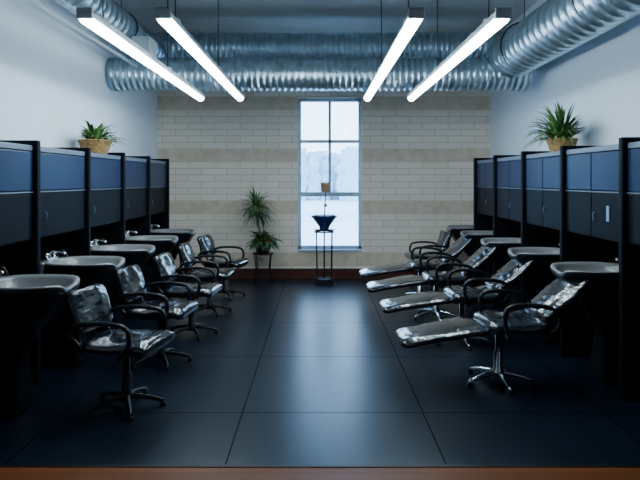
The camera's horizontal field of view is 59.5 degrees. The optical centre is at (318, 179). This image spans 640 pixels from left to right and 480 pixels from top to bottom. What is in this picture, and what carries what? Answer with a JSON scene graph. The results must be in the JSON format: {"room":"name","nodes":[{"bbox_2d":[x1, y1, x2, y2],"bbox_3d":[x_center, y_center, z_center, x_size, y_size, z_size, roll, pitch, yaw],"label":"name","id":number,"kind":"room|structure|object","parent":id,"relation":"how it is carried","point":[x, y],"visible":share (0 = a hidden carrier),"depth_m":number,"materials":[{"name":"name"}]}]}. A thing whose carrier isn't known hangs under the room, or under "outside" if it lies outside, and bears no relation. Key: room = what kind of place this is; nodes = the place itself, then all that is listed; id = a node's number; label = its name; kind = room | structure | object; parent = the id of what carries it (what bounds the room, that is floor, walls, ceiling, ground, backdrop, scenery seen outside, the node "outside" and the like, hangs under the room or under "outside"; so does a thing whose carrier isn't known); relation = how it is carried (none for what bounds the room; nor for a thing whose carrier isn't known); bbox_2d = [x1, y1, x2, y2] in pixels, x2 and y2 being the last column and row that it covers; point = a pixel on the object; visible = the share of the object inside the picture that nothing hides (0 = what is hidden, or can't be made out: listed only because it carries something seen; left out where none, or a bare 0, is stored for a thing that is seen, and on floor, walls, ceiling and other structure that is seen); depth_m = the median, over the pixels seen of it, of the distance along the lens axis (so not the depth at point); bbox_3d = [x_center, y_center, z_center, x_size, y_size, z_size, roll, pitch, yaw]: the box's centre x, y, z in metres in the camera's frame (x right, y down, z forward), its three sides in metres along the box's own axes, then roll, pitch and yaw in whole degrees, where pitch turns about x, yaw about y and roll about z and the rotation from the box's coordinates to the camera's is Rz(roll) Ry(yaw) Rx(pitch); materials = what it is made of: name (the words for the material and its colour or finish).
{"room":"salon","nodes":[
{"label":"salon","id":0,"kind":"room"},
{"bbox_2d":[0,0,156,158],"bbox_3d":[-2.700,-0.270,3.150,0.200,3.980,12.300,0,0,0],"label":"wall","id":1,"kind":"structure","parent":0,"point":[53,80],"depth_m":5.65,"materials":[{"name":"white paint"}]},
{"bbox_2d":[78,141,111,153],"bbox_3d":[-2.360,-0.343,5.930,0.340,0.142,0.340,0,0,0],"label":"wicker basket","id":2,"kind":"object","parent":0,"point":[103,147],"depth_m":5.81,"materials":[{"name":"brown wicker"}]},
{"bbox_2d":[157,90,297,267],"bbox_3d":[-1.465,-0.330,9.175,2.270,3.860,0.250,0,0,0],"label":"brick wall","id":3,"kind":"structure","parent":0,"point":[218,147],"depth_m":9.05,"materials":[{"name":"beige brick"}]},
{"bbox_2d":[298,98,300,248],"bbox_3d":[-0.302,-0.100,9.140,0.055,2.460,0.060,0,0,0],"label":"frame","id":4,"kind":"object","parent":3,"relation":"attached to","point":[299,103],"visible":0.92,"depth_m":9.11,"materials":[{"name":"metal"}]},
{"bbox_2d":[298,192,361,195],"bbox_3d":[0.190,0.235,9.135,1.040,0.070,0.070,0,0,0],"label":"transom","id":5,"kind":"object","parent":4,"relation":"attached to","point":[299,193],"visible":0.92,"depth_m":9.10,"materials":[{"name":"metal"}]},
{"bbox_2d":[298,140,361,142],"bbox_3d":[0.190,-0.625,9.135,1.040,0.050,0.070,0,0,0],"label":"transom","id":6,"kind":"object","parent":4,"relation":"attached to","point":[299,141],"visible":0.92,"depth_m":9.10,"materials":[{"name":"metal"}]},
{"bbox_2d":[176,268,456,278],"bbox_3d":[0.090,1.515,9.037,5.380,0.170,0.025,0,0,0],"label":"baseboard","id":7,"kind":"structure","parent":3,"relation":"attached to","point":[240,273],"depth_m":9.02,"materials":[{"name":"brown wood"}]},
{"bbox_2d":[257,243,269,252],"bbox_3d":[-0.840,1.032,8.570,0.270,0.165,0.270,0,0,0],"label":"pot","id":8,"kind":"object","parent":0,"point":[260,250],"depth_m":8.48,"materials":[{"name":"ceramic"}]},
{"bbox_2d":[0,279,639,463],"bbox_3d":[0.090,1.660,6.220,5.780,0.120,6.160,0,0,0],"label":"floor","id":9,"kind":"structure","parent":0,"point":[298,371],"depth_m":4.08,"materials":[{"name":"black tile"}]},
{"bbox_2d":[0,142,32,245],"bbox_3d":[-2.395,0.645,3.860,0.410,1.910,1.020,0,0,0],"label":"storage cabinet","id":10,"kind":"object","parent":9,"relation":"on","point":[15,159],"visible":1,"depth_m":4.11,"materials":[{"name":"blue laminate"}]},
{"bbox_2d":[0,266,79,417],"bbox_3d":[-2.036,1.102,3.870,0.668,0.996,0.540,0,0,0],"label":"sink","id":11,"kind":"object","parent":9,"relation":"on","point":[28,302],"visible":0.99,"depth_m":3.76,"materials":[{"name":"black ceramic"}]},
{"bbox_2d":[0,274,79,340],"bbox_3d":[-2.011,0.897,3.870,0.618,0.405,0.540,0,0,0],"label":"basin","id":12,"kind":"object","parent":11,"relation":"in","point":[28,302],"depth_m":3.74,"materials":[{"name":"black ceramic"}]},
{"bbox_2d":[0,140,85,383],"bbox_3d":[-2.395,0.645,4.860,0.410,1.910,0.980,0,0,0],"label":"storage cabinet","id":13,"kind":"object","parent":9,"relation":"on","point":[58,175],"visible":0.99,"depth_m":4.58,"materials":[{"name":"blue laminate"}]},
{"bbox_2d":[41,249,124,367],"bbox_3d":[-2.056,1.102,4.870,0.668,0.996,0.540,0,0,0],"label":"bowl","id":14,"kind":"object","parent":9,"relation":"on","point":[59,351],"visible":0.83,"depth_m":4.75,"materials":[{"name":"black ceramic"}]},
{"bbox_2d":[42,252,57,260],"bbox_3d":[-2.330,0.662,4.870,0.060,0.070,0.180,0,0,0],"label":"faucet","id":15,"kind":"object","parent":14,"relation":"on","point":[51,258],"depth_m":4.85,"materials":[{"name":"silver metal"}]},
{"bbox_2d":[44,256,124,289],"bbox_3d":[-2.031,0.897,4.870,0.618,0.405,0.540,0,0,0],"label":"basin","id":16,"kind":"object","parent":14,"relation":"in","point":[90,270],"depth_m":4.69,"materials":[{"name":"grey ceramic"}]},
{"bbox_2d":[48,147,120,338],"bbox_3d":[-2.395,0.645,5.835,0.410,1.910,0.970,0,0,0],"label":"storage cabinet","id":17,"kind":"object","parent":9,"relation":"on","point":[102,171],"visible":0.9,"depth_m":5.57,"materials":[{"name":"black laminate"}]},
{"bbox_2d":[77,120,125,153],"bbox_3d":[-2.282,-0.446,5.933,0.554,0.347,0.565,0,0,0],"label":"spider plant","id":18,"kind":"object","parent":17,"relation":"on","point":[95,140],"visible":0.98,"depth_m":5.82,"materials":[{"name":"green plant"}]},
{"bbox_2d":[91,152,146,320],"bbox_3d":[-2.395,0.645,6.800,0.410,1.910,0.960,0,0,0],"label":"storage cabinet","id":19,"kind":"object","parent":9,"relation":"on","point":[133,189],"visible":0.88,"depth_m":6.53,"materials":[{"name":"black laminate"}]},
{"bbox_2d":[65,283,174,421],"bbox_3d":[-1.389,1.181,3.960,0.645,0.837,0.565,0,0,11],"label":"chair","id":20,"kind":"object","parent":9,"relation":"on","point":[91,309],"visible":1,"depth_m":3.88,"materials":[{"name":"black leather"}]},
{"bbox_2d":[91,238,154,335],"bbox_3d":[-2.056,1.102,5.800,0.668,0.996,0.540,0,0,0],"label":"bowl","id":21,"kind":"object","parent":9,"relation":"on","point":[139,254],"visible":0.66,"depth_m":5.69,"materials":[{"name":"black ceramic"}]},
{"bbox_2d":[91,240,98,247],"bbox_3d":[-2.330,0.662,5.800,0.060,0.070,0.180,0,0,0],"label":"faucet","id":22,"kind":"object","parent":21,"relation":"on","point":[94,244],"depth_m":5.79,"materials":[{"name":"silver metal"}]},
{"bbox_2d":[91,244,154,280],"bbox_3d":[-2.031,0.897,5.800,0.618,0.405,0.540,0,0,0],"label":"basin","id":23,"kind":"object","parent":21,"relation":"in","point":[139,254],"depth_m":5.65,"materials":[{"name":"grey ceramic"}]},
{"bbox_2d":[125,156,168,288],"bbox_3d":[-2.395,0.645,7.770,0.410,1.910,0.980,0,0,0],"label":"storage cabinet","id":24,"kind":"object","parent":9,"relation":"on","point":[157,186],"visible":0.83,"depth_m":7.66,"materials":[{"name":"black laminate"}]},
{"bbox_2d":[125,230,177,311],"bbox_3d":[-2.056,1.102,6.780,0.668,0.996,0.540,0,0,0],"label":"sink","id":25,"kind":"object","parent":9,"relation":"on","point":[162,243],"visible":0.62,"depth_m":6.67,"materials":[{"name":"black ceramic"}]},
{"bbox_2d":[125,235,177,270],"bbox_3d":[-2.031,0.897,6.780,0.618,0.405,0.540,0,0,0],"label":"basin","id":26,"kind":"object","parent":25,"relation":"in","point":[162,243],"depth_m":6.64,"materials":[{"name":"grey ceramic"}]},
{"bbox_2d":[114,264,198,370],"bbox_3d":[-1.420,1.181,4.928,0.645,0.837,0.565,0,0,8],"label":"chair","id":27,"kind":"object","parent":9,"relation":"on","point":[130,280],"visible":0.88,"depth_m":4.82,"materials":[{"name":"black leather"}]},
{"bbox_2d":[151,271,168,296],"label":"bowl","id":28,"kind":"object","parent":9,"relation":"on","point":[154,276],"depth_m":7.62,"materials":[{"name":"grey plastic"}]},
{"bbox_2d":[151,224,194,259],"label":"sink","id":29,"kind":"object","parent":9,"relation":"on","point":[184,235],"depth_m":7.62,"materials":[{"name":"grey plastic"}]},
{"bbox_2d":[151,228,194,259],"bbox_3d":[-2.031,0.897,7.740,0.618,0.405,0.540,0,0,0],"label":"basin","id":30,"kind":"object","parent":29,"relation":"in","point":[184,235],"depth_m":7.60,"materials":[{"name":"grey ceramic"}]},
{"bbox_2d":[153,252,221,340],"bbox_3d":[-1.350,1.181,5.806,0.645,0.837,0.565,0,0,6],"label":"chair","id":31,"kind":"object","parent":9,"relation":"on","point":[166,270],"visible":0.9,"depth_m":5.69,"materials":[{"name":"black leather"}]},
{"bbox_2d":[177,242,234,316],"bbox_3d":[-1.350,1.181,6.764,0.645,0.837,0.565,0,0,3],"label":"chair","id":32,"kind":"object","parent":9,"relation":"on","point":[187,258],"visible":0.84,"depth_m":6.64,"materials":[{"name":"black leather"}]},
{"bbox_2d":[197,234,248,299],"bbox_3d":[-1.309,1.181,7.711,0.646,0.837,0.565,0,0,13],"label":"chair","id":33,"kind":"object","parent":9,"relation":"on","point":[206,243],"visible":0.89,"depth_m":7.62,"materials":[{"name":"black leather"}]},
{"bbox_2d":[252,252,273,285],"bbox_3d":[-0.840,1.358,8.570,0.330,0.487,0.330,0,0,0],"label":"metal plant stand","id":34,"kind":"object","parent":9,"relation":"on","point":[253,253],"visible":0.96,"depth_m":8.48,"materials":[{"name":"black metal"}]},
{"bbox_2d":[236,187,283,252],"bbox_3d":[-0.936,0.573,8.574,0.745,1.085,0.713,0,0,-19],"label":"dracaena","id":35,"kind":"object","parent":34,"relation":"on","point":[263,243],"visible":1,"depth_m":8.49,"materials":[{"name":"plant"}]},
{"bbox_2d":[0,464,639,466],"bbox_3d":[0.090,1.648,3.127,5.380,0.104,0.025,0,0,0],"label":"trim","id":36,"kind":"structure","parent":9,"relation":"attached to","point":[1,465],"depth_m":3.13,"materials":[{"name":"black metal"}]},
{"bbox_2d":[314,228,334,284],"bbox_3d":[0.095,1.184,8.620,0.320,0.848,0.320,0,0,0],"label":"metal plant stand","id":37,"kind":"object","parent":9,"relation":"on","point":[319,230],"visible":0.98,"depth_m":8.52,"materials":[{"name":"black metal"}]},
{"bbox_2d":[315,277,330,280],"bbox_3d":[0.095,1.520,8.620,0.280,0.010,0.280,0,0,0],"label":"shelf","id":38,"kind":"object","parent":37,"relation":"attached to","point":[316,278],"depth_m":8.52,"materials":[{"name":"black metal"}]},
{"bbox_2d":[311,182,337,229],"bbox_3d":[0.095,0.400,8.620,0.420,0.720,0.420,0,0,0],"label":"fountain","id":39,"kind":"object","parent":37,"relation":"on","point":[323,221],"visible":1,"depth_m":8.55,"materials":[{"name":"blue ceramic"}]},
{"bbox_2d":[311,214,337,229],"bbox_3d":[0.095,0.652,8.620,0.420,0.215,0.420,0,0,0],"label":"bowl","id":40,"kind":"object","parent":39,"relation":"on","point":[324,221],"depth_m":8.51,"materials":[{"name":"blue ceramic"}]},
{"bbox_2d":[320,182,330,191],"bbox_3d":[0.115,0.115,8.620,0.160,0.150,0.160,0,0,0],"label":"cup","id":41,"kind":"object","parent":39,"relation":"on","point":[325,186],"depth_m":8.56,"materials":[{"name":"orange wood"}]},
{"bbox_2d":[298,252,361,267],"bbox_3d":[0.190,1.365,9.175,1.040,0.470,0.250,0,0,0],"label":"wall","id":42,"kind":"structure","parent":9,"relation":"on","point":[305,259],"depth_m":9.05,"materials":[{"name":"beige brick"}]},
{"bbox_2d":[298,249,361,251],"bbox_3d":[0.190,1.143,9.080,1.040,0.034,0.100,0,0,0],"label":"sill","id":43,"kind":"structure","parent":42,"relation":"attached to","point":[299,250],"depth_m":9.03,"materials":[{"name":"metal"}]},
{"bbox_2d":[299,245,361,248],"bbox_3d":[0.190,1.100,9.140,1.040,0.060,0.060,0,0,0],"label":"frame","id":44,"kind":"object","parent":42,"relation":"attached to","point":[302,246],"visible":0.92,"depth_m":9.11,"materials":[{"name":"metal"}]},
{"bbox_2d":[359,234,472,294],"bbox_3d":[1.289,1.162,7.418,1.485,0.875,0.609,0,0,-2],"label":"chair","id":45,"kind":"object","parent":9,"relation":"on","point":[419,265],"visible":0.76,"depth_m":7.25,"materials":[{"name":"black leather"}]},
{"bbox_2d":[404,230,451,290],"bbox_3d":[1.640,1.181,8.332,0.645,0.837,0.565,0,0,-7],"label":"chair","id":46,"kind":"object","parent":9,"relation":"on","point":[443,242],"visible":0.56,"depth_m":8.21,"materials":[{"name":"black leather"}]},
{"bbox_2d":[366,242,497,320],"bbox_3d":[1.299,1.162,6.460,1.485,0.875,0.609,0,0,0],"label":"chair","id":47,"kind":"object","parent":9,"relation":"on","point":[437,278],"visible":0.87,"depth_m":6.31,"materials":[{"name":"black leather"}]},
{"bbox_2d":[378,259,534,351],"bbox_3d":[1.349,1.162,5.498,1.485,0.875,0.609,0,0,-2],"label":"chair","id":48,"kind":"object","parent":9,"relation":"on","point":[512,271],"visible":0.79,"depth_m":5.34,"materials":[{"name":"black leather"}]},
{"bbox_2d":[447,225,472,240],"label":"bowl","id":49,"kind":"object","parent":9,"relation":"on","point":[455,230],"depth_m":8.25,"materials":[{"name":"grey ceramic"}]},
{"bbox_2d":[447,225,472,253],"bbox_3d":[2.261,0.897,8.380,0.618,0.405,0.540,0,0,0],"label":"basin","id":50,"kind":"object","parent":49,"relation":"in","point":[455,230],"depth_m":8.28,"materials":[{"name":"grey plastic"}]},
{"bbox_2d":[464,247,472,257],"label":"bowl","id":51,"kind":"object","parent":9,"relation":"on","point":[467,251],"depth_m":8.32,"materials":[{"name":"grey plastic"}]},
{"bbox_2d":[460,230,492,277],"bbox_3d":[2.256,1.102,7.450,0.668,0.996,0.540,0,0,0],"label":"sink","id":52,"kind":"object","parent":9,"relation":"on","point":[476,235],"visible":0.19,"depth_m":7.34,"materials":[{"name":"grey ceramic"}]},
{"bbox_2d":[460,230,492,252],"bbox_3d":[2.231,0.897,7.450,0.618,0.405,0.540,0,0,0],"label":"basin","id":53,"kind":"object","parent":52,"relation":"in","point":[476,235],"depth_m":7.30,"materials":[{"name":"grey ceramic"}]},
{"bbox_2d":[394,270,591,395],"bbox_3d":[1.359,1.162,4.417,1.485,0.875,0.609,0,0,-3],"label":"chair","id":54,"kind":"object","parent":9,"relation":"on","point":[549,304],"visible":0.98,"depth_m":4.30,"materials":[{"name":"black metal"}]},
{"bbox_2d":[473,155,520,307],"bbox_3d":[2.490,0.645,7.470,0.580,1.910,0.940,0,0,0],"label":"storage cabinet","id":55,"kind":"object","parent":9,"relation":"on","point":[485,188],"visible":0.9,"depth_m":7.37,"materials":[{"name":"black laminate"}]},
{"bbox_2d":[480,237,520,267],"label":"sink","id":56,"kind":"object","parent":9,"relation":"on","point":[500,257],"depth_m":6.34,"materials":[{"name":"grey ceramic"}]},
{"bbox_2d":[480,237,520,267],"bbox_3d":[2.231,0.897,6.500,0.618,0.405,0.540,0,0,0],"label":"basin","id":57,"kind":"object","parent":56,"relation":"in","point":[501,257],"depth_m":6.34,"materials":[{"name":"grey ceramic"}]},
{"bbox_2d":[497,151,559,308],"bbox_3d":[2.490,0.645,6.515,0.580,1.910,0.970,0,0,0],"label":"storage cabinet","id":58,"kind":"object","parent":9,"relation":"on","point":[511,171],"visible":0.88,"depth_m":6.07,"materials":[{"name":"black laminate"}]},
{"bbox_2d":[508,244,559,291],"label":"sink","id":59,"kind":"object","parent":9,"relation":"on","point":[539,275],"depth_m":5.40,"materials":[{"name":"grey ceramic"}]},
{"bbox_2d":[508,247,559,291],"bbox_3d":[2.231,0.897,5.550,0.618,0.405,0.540,0,0,0],"label":"basin","id":60,"kind":"object","parent":59,"relation":"in","point":[540,274],"depth_m":5.40,"materials":[{"name":"grey ceramic"}]},
{"bbox_2d":[525,146,618,356],"bbox_3d":[2.490,0.645,5.540,0.580,1.910,0.980,0,0,0],"label":"storage cabinet","id":61,"kind":"object","parent":9,"relation":"on","point":[546,193],"visible":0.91,"depth_m":5.05,"materials":[{"name":"black laminate"}]},
{"bbox_2d":[521,103,586,151],"bbox_3d":[2.399,-0.545,5.718,0.655,0.546,0.820,0,0,0],"label":"potted palm plant","id":62,"kind":"object","parent":61,"relation":"on","point":[559,134],"visible":0.98,"depth_m":5.61,"materials":[{"name":"green plant"}]},
{"bbox_2d":[546,140,577,151],"bbox_3d":[2.490,-0.343,5.720,0.299,0.142,0.299,0,0,0],"label":"wicker basket","id":63,"kind":"object","parent":61,"relation":"on","point":[556,147],"depth_m":5.62,"materials":[{"name":"brown wicker"}]},
{"bbox_2d":[550,257,618,383],"bbox_3d":[2.256,1.102,4.500,0.668,0.996,0.540,0,0,0],"label":"sink","id":64,"kind":"object","parent":9,"relation":"on","point":[598,299],"visible":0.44,"depth_m":4.39,"materials":[{"name":"grey ceramic"}]},
{"bbox_2d":[550,262,618,317],"bbox_3d":[2.231,0.897,4.500,0.618,0.405,0.540,0,0,0],"label":"basin","id":65,"kind":"object","parent":64,"relation":"in","point":[598,299],"depth_m":4.36,"materials":[{"name":"black ceramic"}]},
{"bbox_2d":[566,137,639,399],"bbox_3d":[2.490,0.645,4.550,0.580,1.910,1.000,0,0,0],"label":"storage cabinet","id":66,"kind":"object","parent":9,"relation":"on","point":[596,177],"visible":1,"depth_m":4.19,"materials":[{"name":"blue laminate"}]},
{"bbox_2d":[0,467,639,479],"bbox_3d":[0.090,1.660,-0.043,5.780,0.120,6.315,0,0,0],"label":"floor","id":67,"kind":"structure","parent":0,"point":[6,473],"depth_m":3.05,"materials":[{"name":"brown wood"}]},
{"bbox_2d":[627,141,639,246],"bbox_3d":[2.490,0.645,3.565,0.580,1.910,0.970,0,0,0],"label":"storage cabinet","id":68,"kind":"object","parent":67,"relation":"on","point":[634,147],"visible":1,"depth_m":3.96,"materials":[{"name":"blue laminate"}]},
{"bbox_2d":[114,0,538,32],"bbox_3d":[0.090,-2.335,3.050,5.780,0.150,12.500,0,0,0],"label":"ceiling","id":69,"kind":"structure","parent":0,"point":[269,16],"depth_m":7.66,"materials":[{"name":"paint"}]},
{"bbox_2d":[76,0,204,100],"bbox_3d":[-1.475,-1.623,5.290,0.104,1.274,3.524,0,0,0],"label":"strip light","id":70,"kind":"object","parent":69,"relation":"hanging from","point":[86,16],"visible":0.98,"depth_m":4.29,"materials":[{"name":"white"}]},
{"bbox_2d":[155,0,243,100],"bbox_3d":[-0.980,-1.623,5.290,0.104,1.274,3.524,0,0,0],"label":"strip light","id":71,"kind":"object","parent":69,"relation":"hanging from","point":[164,16],"visible":1,"depth_m":4.28,"materials":[{"name":"white plastic"}]},
{"bbox_2d":[27,0,639,91],"bbox_3d":[0.089,-1.682,3.534,5.383,1.156,9.071,0,0,0],"label":"ductwork","id":72,"kind":"object","parent":69,"relation":"hanging from","point":[506,61],"visible":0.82,"depth_m":6.82,"materials":[{"name":"silver metal"}]},
{"bbox_2d":[363,0,423,100],"bbox_3d":[0.620,-1.623,5.290,0.104,1.274,3.524,0,0,0],"label":"strip light","id":73,"kind":"object","parent":69,"relation":"hanging from","point":[415,16],"visible":1,"depth_m":4.26,"materials":[{"name":"white plastic"}]},
{"bbox_2d":[407,0,511,100],"bbox_3d":[1.170,-1.623,5.290,0.104,1.274,3.524,0,0,0],"label":"strip light","id":74,"kind":"object","parent":69,"relation":"hanging from","point":[501,16],"visible":1,"depth_m":4.31,"materials":[{"name":"white plastic"}]},
{"bbox_2d":[298,90,361,97],"bbox_3d":[0.190,-1.795,9.175,1.040,0.930,0.250,0,0,0],"label":"wall","id":75,"kind":"structure","parent":0,"point":[311,93],"depth_m":9.05,"materials":[{"name":"grey brick"}]},
{"bbox_2d":[298,98,361,192],"bbox_3d":[0.190,-0.555,9.135,1.040,1.550,0.070,0,0,0],"label":"frame","id":76,"kind":"object","parent":75,"relation":"in","point":[301,99],"depth_m":9.10,"materials":[{"name":"metal"}]},
{"bbox_2d":[362,90,489,267],"bbox_3d":[1.745,-0.330,9.175,2.070,3.860,0.250,0,0,0],"label":"brick wall","id":77,"kind":"structure","parent":0,"point":[418,155],"depth_m":9.05,"materials":[{"name":"beige brick"}]},
{"bbox_2d":[358,98,361,248],"bbox_3d":[0.682,-0.100,9.140,0.055,2.460,0.060,0,0,0],"label":"frame","id":78,"kind":"object","parent":77,"relation":"attached to","point":[359,102],"visible":1,"depth_m":9.11,"materials":[{"name":"metal"}]},
{"bbox_2d":[490,0,639,157],"bbox_3d":[2.880,-0.270,3.150,0.200,3.980,12.300,0,0,0],"label":"wall","id":79,"kind":"structure","parent":0,"point":[600,76],"depth_m":5.84,"materials":[{"name":"white paint"}]},
{"label":"outside","id":80,"kind":"structure","parent":0,"visible":0},
{"bbox_2d":[301,199,357,244],"bbox_3d":[0.000,2.025,64.675,120.000,0.150,110.650,0,0,0],"label":"snowy ground","id":81,"kind":"structure","parent":80,"point":[346,233],"depth_m":22.91,"materials":[{"name":"white snow"}]},
{"bbox_2d":[301,146,357,200],"bbox_3d":[-0.128,-0.548,55.492,61.980,4.995,11.226,0,0,0],"label":"tree line","id":82,"kind":"object","parent":81,"relation":"on","point":[314,165],"visible":0.07,"depth_m":52.61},
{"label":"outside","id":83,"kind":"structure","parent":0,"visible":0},
{"bbox_2d":[301,212,357,221],"bbox_3d":[0.000,1.940,30.000,120.000,0.020,8.000,0,0,0],"label":"road","id":84,"kind":"structure","parent":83,"point":[305,216],"depth_m":29.48,"materials":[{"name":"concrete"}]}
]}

